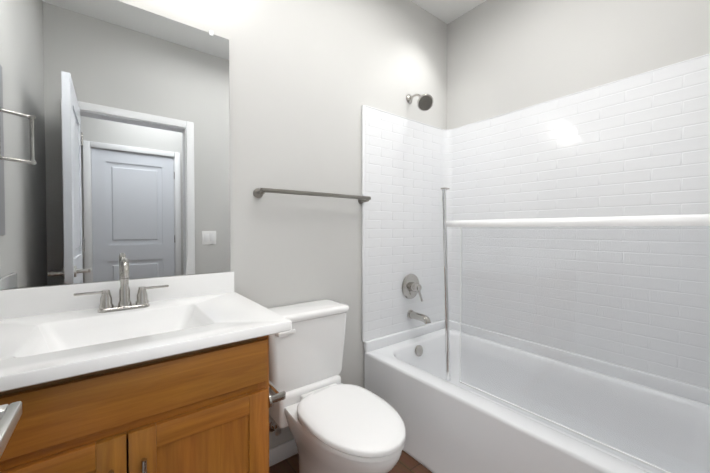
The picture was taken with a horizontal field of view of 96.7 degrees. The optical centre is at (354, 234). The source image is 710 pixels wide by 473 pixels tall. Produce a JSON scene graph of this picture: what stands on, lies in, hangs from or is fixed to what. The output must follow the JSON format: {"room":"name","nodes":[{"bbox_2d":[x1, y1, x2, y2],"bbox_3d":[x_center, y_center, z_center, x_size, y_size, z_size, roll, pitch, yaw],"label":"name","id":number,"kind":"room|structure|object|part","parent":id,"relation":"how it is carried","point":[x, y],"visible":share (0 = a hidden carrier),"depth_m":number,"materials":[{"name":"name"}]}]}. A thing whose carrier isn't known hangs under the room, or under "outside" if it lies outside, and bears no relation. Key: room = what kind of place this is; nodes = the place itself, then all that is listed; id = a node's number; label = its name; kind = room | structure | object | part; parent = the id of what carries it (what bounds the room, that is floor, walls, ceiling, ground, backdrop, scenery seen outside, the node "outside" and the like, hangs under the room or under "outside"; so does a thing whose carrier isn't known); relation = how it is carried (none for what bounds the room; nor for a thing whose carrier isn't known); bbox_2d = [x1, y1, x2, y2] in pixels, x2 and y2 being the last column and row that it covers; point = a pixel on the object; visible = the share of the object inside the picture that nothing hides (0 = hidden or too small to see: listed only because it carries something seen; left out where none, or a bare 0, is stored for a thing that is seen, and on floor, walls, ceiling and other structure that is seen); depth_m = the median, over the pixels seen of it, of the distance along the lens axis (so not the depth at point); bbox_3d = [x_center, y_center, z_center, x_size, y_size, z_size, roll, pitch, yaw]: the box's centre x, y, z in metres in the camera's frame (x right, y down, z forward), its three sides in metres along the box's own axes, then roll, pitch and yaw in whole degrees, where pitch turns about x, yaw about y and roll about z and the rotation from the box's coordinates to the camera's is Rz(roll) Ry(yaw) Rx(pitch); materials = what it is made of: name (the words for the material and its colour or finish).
{"room":"bathroom","nodes":[
{"label":"bathroom","id":0,"kind":"room"},
{"bbox_2d":[0,0,446,448],"bbox_3d":[-0.283,-0.217,1.737,2.630,2.730,0.120,-1,1,-38],"label":"wall","id":1,"kind":"structure","parent":0,"point":[308,79],"depth_m":1.69,"materials":[{"name":"paint"}]},
{"bbox_2d":[0,0,229,288],"bbox_3d":[-0.876,-0.350,1.199,0.773,1.046,0.005,-1,1,-38],"label":"mirror","id":2,"kind":"object","parent":1,"relation":"attached to","point":[114,133],"visible":0.89,"depth_m":1.17,"materials":[{"name":"silver mirror"}]},
{"bbox_2d":[0,271,233,319],"bbox_3d":[-0.870,0.221,1.203,0.796,0.094,0.020,-1,1,-38],"label":"backsplash","id":3,"kind":"structure","parent":1,"relation":"attached to","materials":[{"name":"white stone"}]},
{"bbox_2d":[269,439,297,466],"bbox_3d":[-0.249,1.108,1.701,0.755,0.082,0.012,-1,1,-38],"label":"baseboard","id":4,"kind":"structure","parent":1,"relation":"attached to","point":[282,452],"depth_m":1.60,"materials":[{"name":"white paint"}]},
{"bbox_2d":[253,188,370,204],"bbox_3d":[-0.191,-0.200,1.682,0.684,0.048,0.079,-1,1,-38],"label":"towel bar","id":5,"kind":"object","parent":1,"relation":"attached to","point":[258,192],"visible":1,"depth_m":1.59,"materials":[{"name":"silver metal"}]},
{"bbox_2d":[406,94,432,110],"bbox_3d":[0.418,-0.875,2.070,0.100,0.149,0.187,-1,1,-38],"label":"shower head","id":6,"kind":"object","parent":1,"relation":"attached to","point":[424,102],"visible":1,"depth_m":2.02},
{"bbox_2d":[269,450,431,472],"bbox_3d":[0.479,1.200,0.442,5.190,0.060,3.140,-1,1,-38],"label":"floor","id":7,"kind":"structure","parent":0,"point":[407,463],"depth_m":1.57,"materials":[{"name":"brown wood"}]},
{"bbox_2d":[0,258,291,472],"bbox_3d":[-0.690,0.621,0.988,0.812,1.078,0.592,-1,1,-38],"label":"bathroom vanity","id":8,"kind":"object","parent":7,"relation":"on","point":[125,374],"visible":1,"depth_m":0.87,"materials":[{"name":"brown wood"}]},
{"bbox_2d":[73,258,168,312],"bbox_3d":[-0.793,0.174,1.089,0.274,0.188,0.159,-1,1,-38],"label":"faucet","id":9,"kind":"object","parent":8,"relation":"on","point":[142,305],"depth_m":1.12,"materials":[{"name":"silver metal"}]},
{"bbox_3d":[-0.577,0.324,0.788,0.672,0.030,0.020,-1,1,-38],"label":"frame","id":10,"kind":"part","parent":8,"relation":"part of","materials":[{"name":"brown"}]},
{"bbox_3d":[-0.577,0.479,0.791,0.672,0.060,0.020,-1,1,-38],"label":"frame","id":11,"kind":"part","parent":8,"relation":"part of","materials":[{"name":"brown wood"}]},
{"bbox_3d":[-0.565,0.396,0.773,0.724,0.129,0.019,-1,1,-38],"label":"drawer","id":12,"kind":"part","parent":8,"relation":"part of","materials":[{"name":"brown wood"}]},
{"bbox_3d":[-0.520,0.594,0.778,0.012,0.090,0.034,-1,1,-38],"label":"handle","id":13,"kind":"part","parent":8,"relation":"part of","materials":[{"name":"silver metal"}]},
{"bbox_3d":[-0.420,0.768,0.894,0.243,0.451,0.007,-1,1,-38],"label":"door panel","id":14,"kind":"part","parent":8,"relation":"part of","materials":[{"name":"brown wood"}]},
{"bbox_3d":[-0.296,0.682,1.011,0.038,0.755,0.020,-1,1,-38],"label":"frame","id":15,"kind":"part","parent":8,"relation":"part of","materials":[{"name":"brown wood"}]},
{"bbox_2d":[267,299,405,472],"bbox_3d":[-0.103,0.757,1.350,0.438,0.794,0.737,-1,1,-38],"label":"toilet","id":16,"kind":"object","parent":7,"relation":"on","point":[327,417],"visible":0.85,"depth_m":1.36,"materials":[{"name":"white ceramic"}]},
{"bbox_3d":[-0.301,0.426,1.369,0.089,0.028,0.022,-1,1,-38],"label":"handle","id":17,"kind":"part","parent":16,"relation":"part of","materials":[{"name":"white plastic"}]},
{"bbox_3d":[-0.255,0.545,1.544,0.416,0.308,0.196,-1,1,-38],"label":"tank","id":18,"kind":"part","parent":16,"relation":"part of","materials":[{"name":"white ceramic"}]},
{"bbox_3d":[-0.255,0.374,1.541,0.438,0.034,0.212,-1,1,-38],"label":"tank lid","id":19,"kind":"part","parent":16,"relation":"part of","materials":[{"name":"white ceramic"}]},
{"bbox_3d":[-0.064,0.955,1.335,0.346,0.399,0.647,-1,1,-38],"label":"bowl","id":20,"kind":"part","parent":16,"relation":"part of","materials":[{"name":"white ceramic"}]},
{"bbox_3d":[-0.008,0.746,1.259,0.348,0.018,0.470,-1,1,-38],"label":"seat","id":21,"kind":"part","parent":16,"relation":"part of","materials":[{"name":"white plastic"}]},
{"bbox_3d":[-0.008,0.722,1.258,0.352,0.026,0.476,-1,1,-38],"label":"lid","id":22,"kind":"part","parent":16,"relation":"part of","materials":[{"name":"white plastic"}]},
{"bbox_2d":[362,53,709,472],"bbox_3d":[0.837,0.189,1.560,0.834,1.921,1.535,-1,1,-38],"label":"bathtub","id":23,"kind":"object","parent":7,"relation":"on","point":[536,288],"visible":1,"depth_m":1.64,"materials":[{"name":"white plastic"}]},
{"bbox_3d":[0.384,0.356,2.158,0.172,0.172,0.014,-1,1,-38],"label":"valve plate","id":24,"kind":"part","parent":23,"relation":"part of","materials":[{"name":"silver metal"}]},
{"bbox_3d":[0.436,0.555,2.094,0.048,0.060,0.160,-1,1,-38],"label":"spout","id":25,"kind":"part","parent":23,"relation":"part of","materials":[{"name":"silver metal"}]},
{"bbox_3d":[0.449,0.250,1.557,0.039,0.942,0.039,-1,1,-38],"label":"screen post","id":26,"kind":"part","parent":23,"relation":"part of","materials":[{"name":"silver metal"}]},
{"bbox_3d":[0.765,-0.046,1.198,0.028,0.033,1.018,-1,1,-38],"label":"screen rail","id":27,"kind":"part","parent":23,"relation":"part of","materials":[{"name":"white metal"}]},
{"label":"screen panel","id":28,"kind":"part","parent":23,"relation":"part of","materials":[{"name":"clear glass"}]},
{"bbox_2d":[410,0,485,23],"bbox_3d":[0.479,-1.590,0.395,5.190,0.060,3.140,-1,1,-38],"label":"ceiling","id":29,"kind":"structure","parent":0,"point":[447,11],"depth_m":2.21,"materials":[{"name":"white paint"}]},
{"bbox_2d":[447,0,709,129],"bbox_3d":[1.220,-0.219,1.841,0.120,2.730,1.550,-1,1,-38],"label":"wall","id":30,"kind":"structure","parent":0,"point":[505,56],"depth_m":1.82,"materials":[{"name":"paint"}]},
{"bbox_3d":[-0.494,0.233,0.374,0.010,0.066,0.066,-1,1,-38],"label":"rose","id":31,"kind":"object","parent":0,"visible":0},
{"bbox_2d":[0,401,21,457],"bbox_3d":[-0.432,0.233,0.353,0.065,0.020,0.131,-1,1,-38],"label":"lever","id":32,"kind":"object","parent":31,"relation":"attached to","point":[10,414],"visible":1,"depth_m":0.38,"materials":[{"name":"silver metal"}]}
]}

